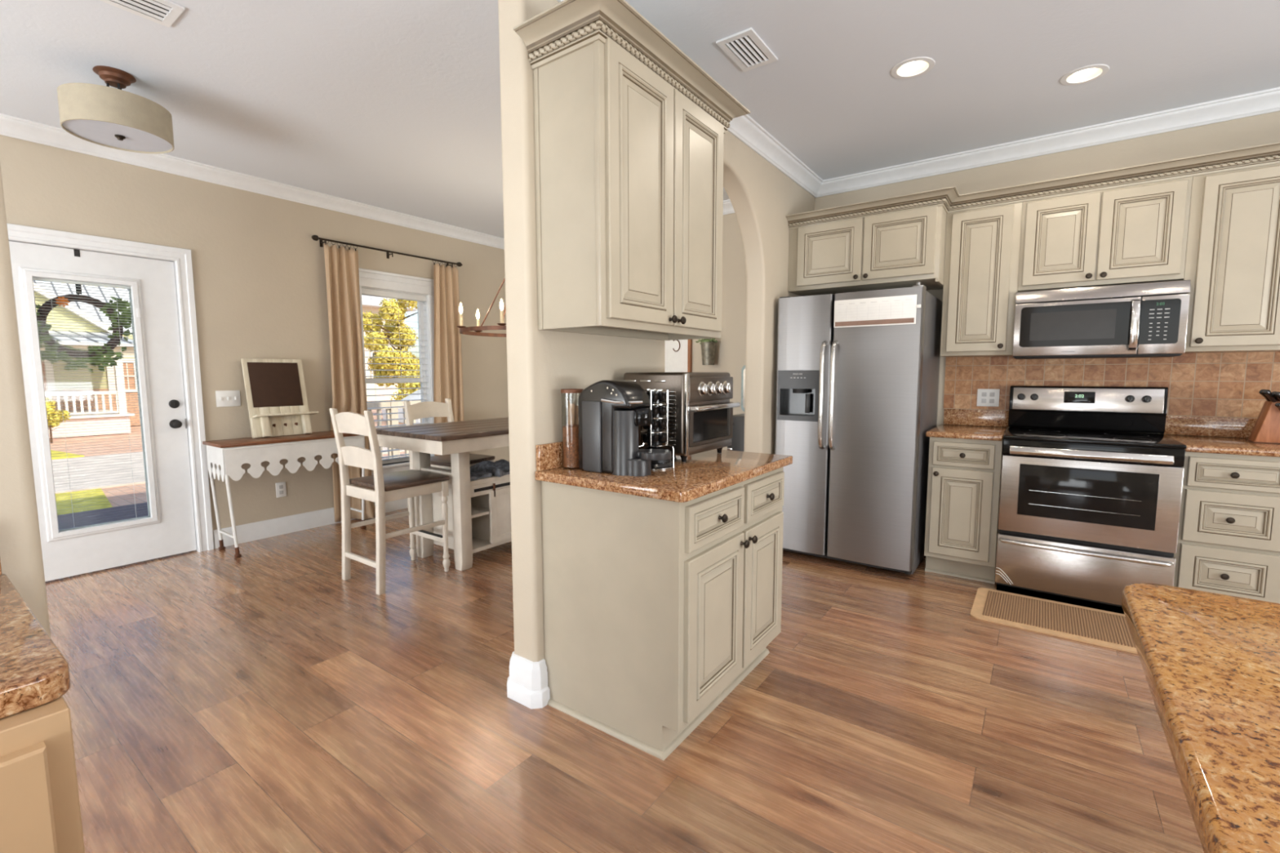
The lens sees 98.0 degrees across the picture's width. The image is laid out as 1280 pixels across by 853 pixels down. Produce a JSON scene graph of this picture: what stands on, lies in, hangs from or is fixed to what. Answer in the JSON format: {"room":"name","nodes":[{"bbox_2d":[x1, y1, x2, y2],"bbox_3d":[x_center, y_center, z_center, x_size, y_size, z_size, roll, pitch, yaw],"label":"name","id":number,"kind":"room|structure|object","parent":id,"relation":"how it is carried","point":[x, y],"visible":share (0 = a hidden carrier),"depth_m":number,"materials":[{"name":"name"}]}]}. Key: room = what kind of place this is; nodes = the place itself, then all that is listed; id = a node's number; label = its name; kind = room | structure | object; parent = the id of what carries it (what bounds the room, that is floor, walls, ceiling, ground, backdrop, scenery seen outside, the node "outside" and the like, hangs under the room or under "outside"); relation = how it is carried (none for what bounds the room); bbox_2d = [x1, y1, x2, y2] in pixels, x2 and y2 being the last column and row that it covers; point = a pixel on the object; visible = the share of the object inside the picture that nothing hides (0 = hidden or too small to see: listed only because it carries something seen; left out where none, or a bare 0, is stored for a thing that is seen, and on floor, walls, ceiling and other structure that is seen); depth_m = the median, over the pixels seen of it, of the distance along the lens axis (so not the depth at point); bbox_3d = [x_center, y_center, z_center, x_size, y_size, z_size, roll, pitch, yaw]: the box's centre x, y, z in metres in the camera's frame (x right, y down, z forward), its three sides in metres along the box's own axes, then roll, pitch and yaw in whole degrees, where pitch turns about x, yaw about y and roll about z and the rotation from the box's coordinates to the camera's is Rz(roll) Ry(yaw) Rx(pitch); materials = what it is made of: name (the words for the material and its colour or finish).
{"room":"kitchen","nodes":[
{"label":"kitchen","id":0,"kind":"room"},
{"bbox_2d":[0,134,509,548],"bbox_3d":[-3.771,-0.392,3.269,0.150,2.742,8.320,4,7,36],"label":"wall","id":1,"kind":"structure","parent":0,"point":[259,271],"depth_m":4.24,"materials":[{"name":"paint"}]},
{"bbox_2d":[8,240,196,581],"bbox_3d":[-3.501,-0.086,3.586,0.129,2.046,0.924,4,7,37],"label":"door","id":2,"kind":"structure","parent":1,"relation":"in","point":[168,529],"depth_m":3.69,"materials":[{"name":"white"}]},
{"bbox_2d":[73,248,82,294],"bbox_3d":[-3.546,-0.967,3.508,0.096,0.275,0.026,4,7,36],"label":"hanger","id":3,"kind":"object","parent":2,"relation":"attached to","point":[77,252],"visible":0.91,"depth_m":3.51,"materials":[{"name":"metal"}]},
{"bbox_2d":[35,294,132,373],"bbox_3d":[-3.570,-0.598,3.583,0.128,0.503,0.588,4,7,36],"label":"wreath","id":4,"kind":"object","parent":3,"relation":"hanging from","point":[108,358],"visible":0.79,"depth_m":3.59,"materials":[{"name":"green plant"}]},
{"bbox_2d":[55,296,70,306],"bbox_3d":[-3.596,-0.777,3.469,0.015,0.067,0.066,4,7,36],"label":"flower","id":5,"kind":"object","parent":4,"relation":"on","point":[65,299],"depth_m":3.47,"materials":[{"name":"plant"}]},
{"bbox_2d":[32,277,150,529],"bbox_3d":[-3.514,-0.136,3.590,0.019,1.595,0.497,4,7,36],"label":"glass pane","id":6,"kind":"object","parent":2,"relation":"in","point":[128,287],"depth_m":3.60,"materials":[{"name":"glass"}]},
{"bbox_2d":[168,400,179,408],"bbox_3d":[-3.253,-0.158,3.892,0.024,0.060,0.060,4,7,36],"label":"deadbolt","id":7,"kind":"object","parent":2,"relation":"attached to","point":[172,403],"visible":1,"depth_m":3.89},
{"bbox_2d":[6,222,213,579],"bbox_3d":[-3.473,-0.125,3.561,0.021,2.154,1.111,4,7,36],"label":"trim","id":8,"kind":"structure","parent":1,"relation":"attached to","point":[182,257],"depth_m":3.91,"materials":[{"name":"wood"}]},
{"bbox_2d":[215,390,240,407],"bbox_3d":[-3.057,-0.207,4.136,0.014,0.118,0.152,4,7,36],"label":"light switch","id":9,"kind":"object","parent":1,"relation":"attached to","point":[231,397],"visible":1,"depth_m":4.13,"materials":[{"name":"white plastic"}]},
{"bbox_2d":[275,481,286,497],"bbox_3d":[-2.875,0.506,4.460,0.008,0.118,0.072,4,7,36],"label":"wall outlet","id":10,"kind":"object","parent":1,"relation":"attached to","point":[281,491],"visible":1,"depth_m":4.46,"materials":[{"name":"white plastic"}]},
{"bbox_2d":[213,497,408,548],"bbox_3d":[-0.940,0.801,4.402,3.245,0.138,3.056,4,7,36],"label":"baseboard","id":11,"kind":"structure","parent":1,"relation":"attached to","point":[251,531],"depth_m":4.48,"materials":[{"name":"wood"}]},
{"bbox_2d":[0,113,734,249],"bbox_3d":[-2.384,-1.621,2.173,3.245,0.094,7.966,4,7,36],"label":"trim","id":12,"kind":"structure","parent":1,"relation":"attached to","point":[10,126],"depth_m":4.05,"materials":[{"name":"wood"}]},
{"bbox_2d":[311,235,462,267],"bbox_3d":[-2.241,-1.566,5.070,0.102,0.071,1.430,4,7,36],"label":"curtain rod","id":13,"kind":"object","parent":1,"relation":"attached to","point":[315,237],"visible":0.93,"depth_m":4.95,"materials":[{"name":"black metal"}]},
{"bbox_2d":[324,240,375,522],"bbox_3d":[-2.489,-0.367,4.786,0.347,2.374,0.122,-5,7,-42],"label":"curtain","id":14,"kind":"object","parent":13,"relation":"hanging from","point":[341,265],"visible":0.77,"depth_m":4.74,"materials":[{"name":"fabric"}]},
{"bbox_2d":[432,261,464,455],"bbox_3d":[-1.891,-0.440,5.541,0.153,2.374,0.353,4,7,36],"label":"curtain","id":15,"kind":"object","parent":13,"relation":"hanging from","point":[447,355],"visible":0.69,"depth_m":5.53,"materials":[{"name":"fabric"}]},
{"bbox_2d":[358,267,434,423],"bbox_3d":[-2.246,-0.530,5.217,0.033,1.760,0.810,4,7,36],"label":"trim","id":16,"kind":"structure","parent":1,"relation":"attached to","point":[367,277],"depth_m":5.18,"materials":[{"name":"wood"}]},
{"bbox_2d":[361,286,434,475],"bbox_3d":[-2.306,-0.414,5.272,0.184,1.700,0.790,4,7,36],"label":"window","id":17,"kind":"structure","parent":1,"relation":"in","point":[396,467],"depth_m":5.47,"materials":[{"name":"white"}]},
{"bbox_2d":[361,288,430,458],"bbox_3d":[-2.290,-0.483,5.254,0.070,1.539,0.646,4,7,36],"label":"window blind","id":18,"kind":"object","parent":17,"relation":"attached to","point":[365,291],"visible":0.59,"depth_m":5.23,"materials":[{"name":"plastic"}]},
{"bbox_2d":[0,0,814,662],"bbox_3d":[-1.069,-0.205,1.231,0.137,2.742,8.166,4,7,36],"label":"wall","id":19,"kind":"structure","parent":0,"point":[540,363],"depth_m":2.10,"materials":[{"name":"paint"}]},
{"bbox_2d":[506,651,550,709],"bbox_3d":[-0.197,0.958,2.550,0.197,0.172,0.945,4,7,36],"label":"baseboard","id":20,"kind":"structure","parent":19,"relation":"attached to","point":[527,680],"depth_m":2.16,"materials":[{"name":"wood"}]},
{"bbox_2d":[513,0,750,340],"bbox_3d":[0.034,-0.883,2.247,0.392,1.009,1.043,4,7,36],"label":"upper cabinet","id":21,"kind":"object","parent":19,"relation":"attached to","point":[629,131],"visible":1,"depth_m":1.97,"materials":[{"name":"wood"}]},
{"bbox_2d":[664,339,692,372],"bbox_3d":[0.314,-0.568,5.233,0.385,0.780,0.028,4,7,36],"label":"framed sign","id":22,"kind":"object","parent":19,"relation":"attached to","point":[677,353],"visible":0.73,"depth_m":5.20,"materials":[{"name":"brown wood"}]},
{"bbox_2d":[695,337,717,364],"bbox_3d":[0.596,-0.670,4.938,0.205,0.249,0.142,4,7,36],"label":"bucket","id":23,"kind":"object","parent":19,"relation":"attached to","point":[708,348],"visible":0.97,"depth_m":4.89,"materials":[{"name":"metal"}]},
{"bbox_2d":[695,337,717,344],"bbox_3d":[0.590,-0.760,4.921,0.205,0.068,0.114,4,7,36],"label":"greenery","id":24,"kind":"object","parent":23,"relation":"on","point":[704,341],"depth_m":4.89,"materials":[{"name":"plant"}]},
{"bbox_2d":[44,507,1204,852],"bbox_3d":[-0.238,1.235,0.863,8.860,0.060,8.320,4,7,36],"label":"floor","id":25,"kind":"structure","parent":0,"point":[264,700],"depth_m":2.00,"materials":[{"name":"brown wood"}]},
{"bbox_2d":[0,695,84,852],"bbox_3d":[-1.699,0.868,-0.224,0.652,0.884,2.712,4,7,36],"label":"base cabinet","id":26,"kind":"object","parent":25,"relation":"on","point":[40,811],"visible":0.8,"depth_m":0.64,"materials":[{"name":"wood"}]},
{"bbox_2d":[0,559,71,719],"bbox_3d":[-1.745,0.360,-0.265,0.571,0.136,2.772,4,7,36],"label":"countertop","id":27,"kind":"structure","parent":26,"relation":"on","point":[34,673],"depth_m":0.71,"materials":[{"name":"brown stone"}]},
{"bbox_2d":[202,431,365,558],"bbox_3d":[-2.692,0.477,4.329,0.353,0.806,1.013,4,7,36],"label":"console table","id":28,"kind":"object","parent":25,"relation":"on","point":[230,460],"visible":0.72,"depth_m":4.05,"materials":[{"name":"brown wood"}]},
{"bbox_2d":[240,358,319,438],"bbox_3d":[-2.773,-0.225,4.311,0.179,0.591,0.452,4,7,36],"label":"board","id":29,"kind":"object","parent":28,"relation":"on","point":[275,389],"visible":1,"depth_m":4.29,"materials":[{"name":"brown wood"}]},
{"bbox_2d":[252,411,319,417],"bbox_3d":[-2.729,-0.092,4.303,0.082,0.014,0.435,-10,-1,36],"label":"shelf","id":30,"kind":"object","parent":29,"relation":"attached to","point":[275,414],"depth_m":4.30,"materials":[{"name":"white wood"}]},
{"bbox_2d":[328,408,449,595],"bbox_3d":[-1.548,0.415,3.515,0.444,1.077,0.547,4,7,36],"label":"counter chair","id":31,"kind":"object","parent":25,"relation":"on","point":[394,486],"visible":1,"depth_m":3.39,"materials":[{"name":"paint"}]},
{"bbox_2d":[375,417,511,570],"bbox_3d":[-1.051,0.432,4.186,0.819,0.914,1.545,4,7,36],"label":"dining table","id":32,"kind":"object","parent":25,"relation":"on","point":[479,510],"visible":0.48,"depth_m":3.74,"materials":[{"name":"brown wood"}]},
{"bbox_2d":[470,471,491,480],"bbox_3d":[-1.204,0.321,3.843,0.330,0.048,0.198,4,7,36],"label":"folded cloth","id":33,"kind":"object","parent":32,"relation":"on","point":[473,475],"visible":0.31,"depth_m":3.81,"materials":[{"name":"fabric"}]},
{"bbox_2d":[470,459,510,476],"bbox_3d":[-1.036,0.285,4.039,0.396,0.081,0.286,4,7,36],"label":"folded cloth","id":34,"kind":"object","parent":32,"relation":"on","point":[500,468],"visible":0.75,"depth_m":3.98,"materials":[{"name":"fabric"}]},
{"bbox_2d":[403,398,494,537],"bbox_3d":[-1.486,0.330,4.406,0.547,1.077,0.444,3,6,30],"label":"counter chair","id":35,"kind":"object","parent":25,"relation":"on","point":[421,410],"visible":0.17,"depth_m":4.39,"materials":[{"name":"paint"}]},
{"bbox_2d":[541,466,784,760],"bbox_3d":[0.145,0.624,2.302,0.668,0.884,0.883,4,7,36],"label":"base cabinet","id":36,"kind":"object","parent":25,"relation":"on","point":[655,611],"visible":0.99,"depth_m":1.97,"materials":[{"name":"wood"}]},
{"bbox_2d":[535,441,792,502],"bbox_3d":[0.143,0.116,2.268,0.651,0.132,0.934,4,7,36],"label":"countertop","id":37,"kind":"structure","parent":36,"relation":"on","point":[705,473],"depth_m":2.04,"materials":[{"name":"brown stone"}]},
{"bbox_2d":[560,388,583,467],"bbox_3d":[-0.258,0.008,2.147,0.090,0.304,0.090,4,7,36],"label":"glass jar","id":38,"kind":"object","parent":37,"relation":"on","point":[570,442],"visible":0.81,"depth_m":2.12,"materials":[{"name":"clear"}]},
{"bbox_2d":[568,403,574,425],"bbox_3d":[-0.264,-0.023,2.133,0.032,0.131,0.008,0,5,1],"label":"packet","id":39,"kind":"object","parent":38,"relation":"in","point":[571,406],"visible":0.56,"depth_m":2.13,"materials":[{"name":"paper"}]},
{"bbox_2d":[573,405,577,424],"bbox_3d":[-0.246,-0.021,2.153,0.027,0.120,0.003,2,6,24],"label":"packet","id":40,"kind":"object","parent":38,"relation":"in","point":[575,406],"visible":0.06,"depth_m":2.15,"materials":[{"name":"paper"}]},
{"bbox_2d":[577,379,671,476],"bbox_3d":[-0.054,0.000,2.044,0.352,0.339,0.161,4,7,36],"label":"coffee maker","id":41,"kind":"object","parent":37,"relation":"on","point":[611,413],"visible":1,"depth_m":2.00,"materials":[{"name":"black plastic"}]},
{"bbox_2d":[638,389,674,470],"bbox_3d":[0.057,0.007,2.157,0.164,0.302,0.160,4,7,36],"label":"pod holder","id":42,"kind":"object","parent":37,"relation":"on","point":[666,464],"visible":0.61,"depth_m":2.13,"materials":[{"name":"black metal"}]},
{"bbox_2d":[640,432,648,443],"bbox_3d":[0.026,0.045,2.158,0.048,0.036,0.047,4,7,36],"label":"pod","id":43,"kind":"object","parent":42,"relation":"in","point":[645,439],"visible":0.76,"depth_m":2.14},
{"bbox_2d":[647,433,659,444],"bbox_3d":[0.052,0.047,2.135,0.048,0.036,0.047,4,7,36],"label":"pod","id":44,"kind":"object","parent":42,"relation":"in","point":[655,437],"visible":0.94,"depth_m":2.12,"materials":[{"name":"plastic"}]},
{"bbox_2d":[647,392,659,402],"bbox_3d":[0.052,-0.112,2.119,0.048,0.036,0.047,4,7,36],"label":"pod","id":45,"kind":"object","parent":42,"relation":"in","point":[655,396],"visible":0.91,"depth_m":2.10,"materials":[{"name":"plastic"}]},
{"bbox_2d":[648,406,659,416],"bbox_3d":[0.052,-0.059,2.124,0.048,0.036,0.047,4,7,36],"label":"pod","id":46,"kind":"object","parent":42,"relation":"in","point":[655,410],"visible":0.75,"depth_m":2.11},
{"bbox_2d":[648,420,659,430],"bbox_3d":[0.052,-0.006,2.130,0.048,0.036,0.047,4,7,36],"label":"pod","id":47,"kind":"object","parent":42,"relation":"in","point":[655,424],"visible":0.73,"depth_m":2.11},
{"bbox_2d":[658,405,666,415],"bbox_3d":[0.082,-0.060,2.142,0.048,0.036,0.047,4,7,36],"label":"pod","id":48,"kind":"object","parent":42,"relation":"in","point":[662,410],"visible":0.82,"depth_m":2.12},
{"bbox_2d":[658,432,667,443],"bbox_3d":[0.083,0.045,2.152,0.048,0.036,0.047,4,7,36],"label":"pod","id":49,"kind":"object","parent":42,"relation":"in","point":[662,437],"visible":0.81,"depth_m":2.14,"materials":[{"name":"plastic"}]},
{"bbox_2d":[658,419,667,429],"bbox_3d":[0.083,-0.008,2.147,0.048,0.036,0.047,4,7,36],"label":"pod","id":50,"kind":"object","parent":42,"relation":"in","point":[662,423],"visible":0.82,"depth_m":2.13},
{"bbox_2d":[658,391,667,401],"bbox_3d":[0.082,-0.113,2.137,0.048,0.036,0.047,4,7,36],"label":"pod","id":51,"kind":"object","parent":42,"relation":"in","point":[662,396],"visible":0.84,"depth_m":2.12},
{"bbox_2d":[623,372,739,462],"bbox_3d":[0.190,-0.056,2.476,0.354,0.368,0.425,4,7,36],"label":"toaster oven","id":52,"kind":"object","parent":37,"relation":"on","point":[700,409],"visible":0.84,"depth_m":2.31,"materials":[{"name":"metal"}]},
{"bbox_2d":[727,413,744,451],"bbox_3d":[0.918,0.373,4.650,0.295,0.935,0.340,4,7,36],"label":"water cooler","id":53,"kind":"object","parent":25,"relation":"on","point":[738,433],"visible":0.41,"depth_m":4.53,"materials":[{"name":"grey plastic"}]},
{"bbox_2d":[774,281,942,574],"bbox_3d":[1.501,-0.009,3.883,0.902,1.798,0.854,4,7,36],"label":"refrigerator","id":54,"kind":"object","parent":25,"relation":"on","point":[855,407],"visible":0.99,"depth_m":3.57,"materials":[{"name":"silver metal"}]},
{"bbox_2d":[833,294,920,328],"bbox_3d":[1.444,-0.703,3.411,0.502,0.171,0.008,4,7,36],"label":"paper","id":55,"kind":"object","parent":54,"relation":"attached to","point":[900,309],"visible":1,"depth_m":3.41,"materials":[{"name":"white paper"}]},
{"bbox_2d":[924,436,1004,583],"bbox_3d":[2.130,0.492,3.636,0.384,0.884,0.646,4,7,36],"label":"base cabinet","id":56,"kind":"object","parent":25,"relation":"on","point":[964,477],"visible":0.98,"depth_m":3.40,"materials":[{"name":"wood"}]},
{"bbox_2d":[925,408,1008,440],"bbox_3d":[2.126,-0.021,3.598,0.404,0.144,0.630,4,7,36],"label":"countertop","id":57,"kind":"structure","parent":56,"relation":"on","point":[963,424],"depth_m":3.74,"materials":[{"name":"brown stone"}]},
{"bbox_2d":[970,587,1137,653],"bbox_3d":[2.304,1.007,2.822,1.050,0.012,0.495,4,7,36],"label":"kitchen mat","id":58,"kind":"object","parent":25,"relation":"on","point":[1105,628],"visible":0.5,"depth_m":2.90,"materials":[{"name":"fabric"}]},
{"bbox_2d":[994,385,1186,613],"bbox_3d":[2.557,0.372,3.235,0.760,1.196,0.724,4,7,36],"label":"range","id":59,"kind":"object","parent":25,"relation":"on","point":[1085,516],"visible":1,"depth_m":3.04,"materials":[{"name":"silver metal"}]},
{"bbox_2d":[1003,426,1186,448],"bbox_3d":[2.553,0.057,3.196,0.756,0.020,0.622,4,7,36],"label":"cooktop","id":60,"kind":"object","parent":59,"relation":"in","point":[1100,437],"depth_m":3.09,"materials":[{"name":"glass"}]},
{"bbox_2d":[1121,582,1279,852],"bbox_3d":[0.527,0.860,-0.370,1.122,0.918,2.685,4,7,36],"label":"kitchen island","id":61,"kind":"object","parent":25,"relation":"on","point":[1210,662],"visible":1,"depth_m":0.62,"materials":[{"name":"stone"}]},
{"bbox_2d":[1173,451,1279,603],"bbox_3d":[3.077,0.555,2.955,0.420,0.884,0.644,4,7,36],"label":"base cabinet","id":62,"kind":"object","parent":25,"relation":"on","point":[1228,542],"visible":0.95,"depth_m":2.72,"materials":[{"name":"wood"}]},
{"bbox_3d":[3.644,0.592,2.546,0.979,0.884,0.646,4,7,36],"label":"base cabinet","id":63,"kind":"object","parent":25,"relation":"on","visible":0},
{"bbox_2d":[1163,415,1279,457],"bbox_3d":[3.562,0.074,2.565,1.610,0.144,0.630,4,7,36],"label":"countertop","id":64,"kind":"structure","parent":63,"relation":"on","point":[1217,435],"depth_m":3.08,"materials":[{"name":"stone"}]},
{"bbox_2d":[1245,400,1279,444],"bbox_3d":[3.291,-0.021,2.836,0.245,0.215,0.125,4,7,36],"label":"knife block","id":65,"kind":"object","parent":64,"relation":"on","point":[1266,429],"visible":0.98,"depth_m":2.84,"materials":[{"name":"brown wood"}]},
{"bbox_2d":[1258,389,1270,401],"bbox_3d":[3.215,-0.151,2.850,0.124,0.080,0.028,-2,6,-20],"label":"kitchen knife","id":66,"kind":"object","parent":65,"relation":"on","point":[1260,392],"visible":0.43,"depth_m":2.83,"materials":[{"name":"black plastic"}]},
{"bbox_2d":[1262,389,1277,402],"bbox_3d":[3.182,-0.147,2.806,0.124,0.080,0.028,-2,6,-20],"label":"kitchen knife","id":67,"kind":"object","parent":65,"relation":"in","point":[1267,393],"visible":0.93,"depth_m":2.79,"materials":[{"name":"black plastic"}]},
{"bbox_2d":[1274,391,1279,400],"bbox_3d":[3.216,-0.138,2.787,0.113,0.074,0.028,-2,6,-20],"label":"kitchen knife","id":68,"kind":"object","parent":65,"relation":"in","point":[1277,394],"visible":1,"depth_m":2.77,"materials":[{"name":"black plastic"}]},
{"bbox_2d":[1275,402,1279,410],"bbox_3d":[3.199,-0.093,2.780,0.093,0.054,0.021,-3,6,-25],"label":"steak knife","id":69,"kind":"object","parent":65,"relation":"in","point":[1277,405],"visible":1,"depth_m":2.76,"materials":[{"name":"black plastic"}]},
{"bbox_2d":[0,0,1279,238],"bbox_3d":[-0.245,-1.594,0.594,8.860,0.140,8.320,4,7,36],"label":"ceiling","id":70,"kind":"structure","parent":0,"point":[394,105],"depth_m":2.71,"materials":[{"name":"white"}]},
{"bbox_2d":[57,65,173,154],"bbox_3d":[-2.563,-1.566,2.732,0.410,0.310,0.410,4,7,36],"label":"drum light","id":71,"kind":"object","parent":70,"relation":"attached to","point":[104,116],"visible":1,"depth_m":2.65,"materials":[{"name":"fabric"}]},
{"bbox_2d":[62,120,172,151],"bbox_3d":[-2.563,-1.433,2.745,0.396,0.004,0.396,4,7,36],"label":"diffuser","id":72,"kind":"object","parent":71,"relation":"attached to","point":[129,135],"depth_m":2.73,"materials":[{"name":"glass"}]},
{"bbox_2d":[99,0,185,27],"bbox_3d":[-2.019,-1.658,2.117,0.200,0.012,0.410,4,7,36],"label":"ceiling vent","id":73,"kind":"object","parent":70,"relation":"in","point":[163,12],"visible":1,"depth_m":2.22,"materials":[{"name":"metal"}]},
{"bbox_2d":[457,277,506,337],"bbox_3d":[-0.938,-1.277,4.152,0.865,1.160,0.812,4,7,36],"label":"chandelier","id":74,"kind":"object","parent":70,"relation":"hanging from","point":[464,330],"visible":0.43,"depth_m":3.99,"materials":[{"name":"beige"}]},
{"bbox_2d":[715,27,777,71],"bbox_3d":[0.489,-1.703,2.529,0.170,0.012,0.290,4,7,36],"label":"ceiling vent","id":75,"kind":"object","parent":70,"relation":"in","point":[745,48],"visible":1,"depth_m":2.52,"materials":[{"name":"metal"}]},
{"bbox_2d":[890,56,935,79],"bbox_3d":[1.312,-1.753,2.677,0.194,0.065,0.194,4,7,36],"label":"recessed light","id":76,"kind":"object","parent":70,"relation":"in","point":[915,67],"visible":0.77,"depth_m":2.70,"materials":[{"name":"beige"}]},
{"bbox_2d":[1059,64,1109,85],"bbox_3d":[2.190,-1.761,2.743,0.194,0.065,0.194,4,7,36],"label":"recessed light","id":77,"kind":"object","parent":70,"relation":"in","point":[1085,74],"visible":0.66,"depth_m":2.77,"materials":[{"name":"beige"}]},
{"bbox_2d":[692,111,1279,449],"bbox_3d":[2.210,-0.474,3.978,8.709,2.742,0.150,4,7,36],"label":"wall","id":78,"kind":"structure","parent":0,"point":[1263,129],"depth_m":3.67,"materials":[{"name":"paint"}]},
{"bbox_2d":[741,364,745,411],"bbox_3d":[0.944,-0.327,4.800,0.145,0.410,0.026,4,7,36],"label":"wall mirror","id":79,"kind":"object","parent":78,"relation":"attached to","point":[743,371],"visible":0.33,"depth_m":4.82,"materials":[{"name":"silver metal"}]},
{"bbox_2d":[787,205,946,296],"bbox_3d":[1.596,-1.185,3.898,0.966,0.485,0.586,4,7,36],"label":"upper cabinet","id":80,"kind":"object","parent":78,"relation":"attached to","point":[904,249],"visible":0.94,"depth_m":3.66,"materials":[{"name":"wood"}]},
{"bbox_2d":[785,142,1279,229],"bbox_3d":[2.489,-1.354,3.014,3.426,0.080,0.279,4,7,36],"label":"crown molding","id":81,"kind":"structure","parent":80,"relation":"attached to","point":[949,198],"depth_m":3.21,"materials":[{"name":"wood"}]},
{"bbox_2d":[556,0,1279,197],"bbox_3d":[2.586,-1.581,1.621,5.187,0.094,3.041,4,7,36],"label":"trim","id":82,"kind":"structure","parent":78,"relation":"attached to","point":[744,128],"depth_m":3.44,"materials":[{"name":"wood"}]},
{"bbox_2d":[940,201,1022,357],"bbox_3d":[2.210,-0.929,3.601,0.401,0.940,0.386,4,7,36],"label":"upper cabinet","id":83,"kind":"object","parent":78,"relation":"attached to","point":[983,245],"visible":0.9,"depth_m":3.47,"materials":[{"name":"wood"}]},
{"bbox_2d":[976,388,999,406],"bbox_3d":[2.365,-0.196,3.783,0.128,0.118,0.008,4,7,36],"label":"wall outlet","id":84,"kind":"object","parent":78,"relation":"attached to","point":[985,397],"visible":1,"depth_m":3.78,"materials":[{"name":"white plastic"}]},
{"bbox_2d":[989,392,995,396],"bbox_3d":[2.381,-0.216,3.765,0.028,0.028,0.002,4,7,36],"label":"socket","id":85,"kind":"object","parent":84,"relation":"attached to","point":[991,394],"depth_m":3.76,"materials":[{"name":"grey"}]},
{"bbox_2d":[1017,176,1192,292],"bbox_3d":[2.669,-1.091,3.252,0.730,0.555,0.386,4,7,36],"label":"upper cabinet","id":86,"kind":"object","parent":78,"relation":"attached to","point":[1136,233],"visible":0.98,"depth_m":3.10,"materials":[{"name":"wood"}]},
{"bbox_2d":[1012,280,1191,359],"bbox_3d":[2.655,-0.602,3.265,0.757,0.394,0.436,4,7,36],"label":"microwave","id":87,"kind":"object","parent":86,"relation":"attached to","point":[1148,319],"visible":1,"depth_m":3.11,"materials":[{"name":"grey metal"}]},
{"bbox_2d":[943,351,1279,418],"bbox_3d":[3.275,-0.238,3.129,2.766,0.372,0.010,4,7,36],"label":"backsplash","id":88,"kind":"structure","parent":78,"relation":"attached to","point":[1206,384],"depth_m":3.29,"materials":[{"name":"tile"}]},
{"bbox_2d":[1182,163,1279,353],"bbox_3d":[3.151,-0.867,2.924,0.456,0.940,0.386,4,7,36],"label":"upper cabinet","id":89,"kind":"object","parent":78,"relation":"attached to","point":[1232,265],"visible":0.88,"depth_m":2.83,"materials":[{"name":"wood"}]},
{"label":"outside","id":90,"kind":"structure","parent":0,"visible":0},
{"bbox_2d":[49,388,411,506],"bbox_3d":[-24.559,-1.256,30.102,64.941,0.180,120.000,4,7,36],"label":"ground","id":91,"kind":"structure","parent":90,"point":[143,498],"depth_m":11.03,"materials":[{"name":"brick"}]},
{"bbox_2d":[44,397,71,443],"bbox_3d":[-12.474,-0.143,11.706,0.640,0.994,0.916,-2,6,-15],"label":"round shrub","id":92,"kind":"object","parent":91,"relation":"on","point":[59,414],"visible":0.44,"depth_m":11.70,"materials":[{"name":"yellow plant"}]},
{"bbox_2d":[50,449,84,459],"bbox_3d":[-14.070,0.842,6.670,3.100,0.030,10.150,4,7,36],"label":"lawn","id":93,"kind":"structure","parent":91,"relation":"on","point":[55,454],"depth_m":9.91,"materials":[{"name":"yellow plant"}]},
{"bbox_2d":[55,488,112,515],"bbox_3d":[-8.189,1.144,3.341,2.050,0.030,7.620,4,7,36],"label":"lawn","id":94,"kind":"structure","parent":91,"relation":"on","point":[77,506],"depth_m":6.27,"materials":[{"name":"green plant"}]},
{"bbox_2d":[32,280,140,438],"bbox_3d":[-18.044,-1.858,13.031,8.950,4.180,12.220,4,7,36],"label":"house","id":95,"kind":"structure","parent":91,"relation":"on","point":[132,386],"depth_m":14.49,"materials":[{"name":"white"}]},
{"bbox_2d":[361,294,417,401],"bbox_3d":[-16.810,-4.835,30.204,6.400,6.850,6.800,4,7,36],"label":"neighbor house","id":96,"kind":"structure","parent":91,"relation":"on","point":[369,303],"depth_m":29.66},
{"bbox_2d":[362,297,419,398],"bbox_3d":[-8.539,-2.645,19.258,2.387,4.527,2.120,4,7,36],"label":"tree","id":97,"kind":"object","parent":91,"relation":"on","point":[402,306],"visible":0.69,"depth_m":18.81,"materials":[{"name":"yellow plant"}]},
{"bbox_2d":[390,371,420,400],"bbox_3d":[-6.414,-1.036,17.053,2.232,1.776,2.294,-2,6,-16],"label":"shrub","id":98,"kind":"object","parent":91,"relation":"on","point":[407,384],"visible":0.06,"depth_m":16.64,"materials":[{"name":"yellow plant"}]},
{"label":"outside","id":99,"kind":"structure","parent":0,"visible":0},
{"bbox_2d":[57,502,148,529],"bbox_3d":[-4.208,0.966,5.008,2.440,0.210,9.000,4,7,36],"label":"floor","id":100,"kind":"structure","parent":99,"point":[143,507],"depth_m":5.25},
{"bbox_2d":[367,400,422,459],"bbox_3d":[-3.478,0.115,7.866,0.100,0.940,3.400,4,7,36],"label":"rail","id":101,"kind":"object","parent":100,"relation":"on","point":[370,405],"visible":0.04,"depth_m":7.79,"materials":[{"name":"wood"}]},
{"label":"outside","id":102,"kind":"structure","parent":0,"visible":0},
{"bbox_2d":[51,447,404,493],"bbox_3d":[-3.562,0.029,14.984,3.850,0.023,100.000,4,7,36],"label":"road","id":103,"kind":"structure","parent":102,"point":[134,461],"depth_m":8.20,"materials":[{"name":"concrete"}]},
{"bbox_2d":[381,389,421,422],"bbox_3d":[-4.698,-0.496,15.013,1.620,1.029,3.883,4,7,36],"label":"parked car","id":104,"kind":"object","parent":103,"relation":"on","point":[409,397],"visible":0.05,"depth_m":13.89,"materials":[{"name":"white metal"}]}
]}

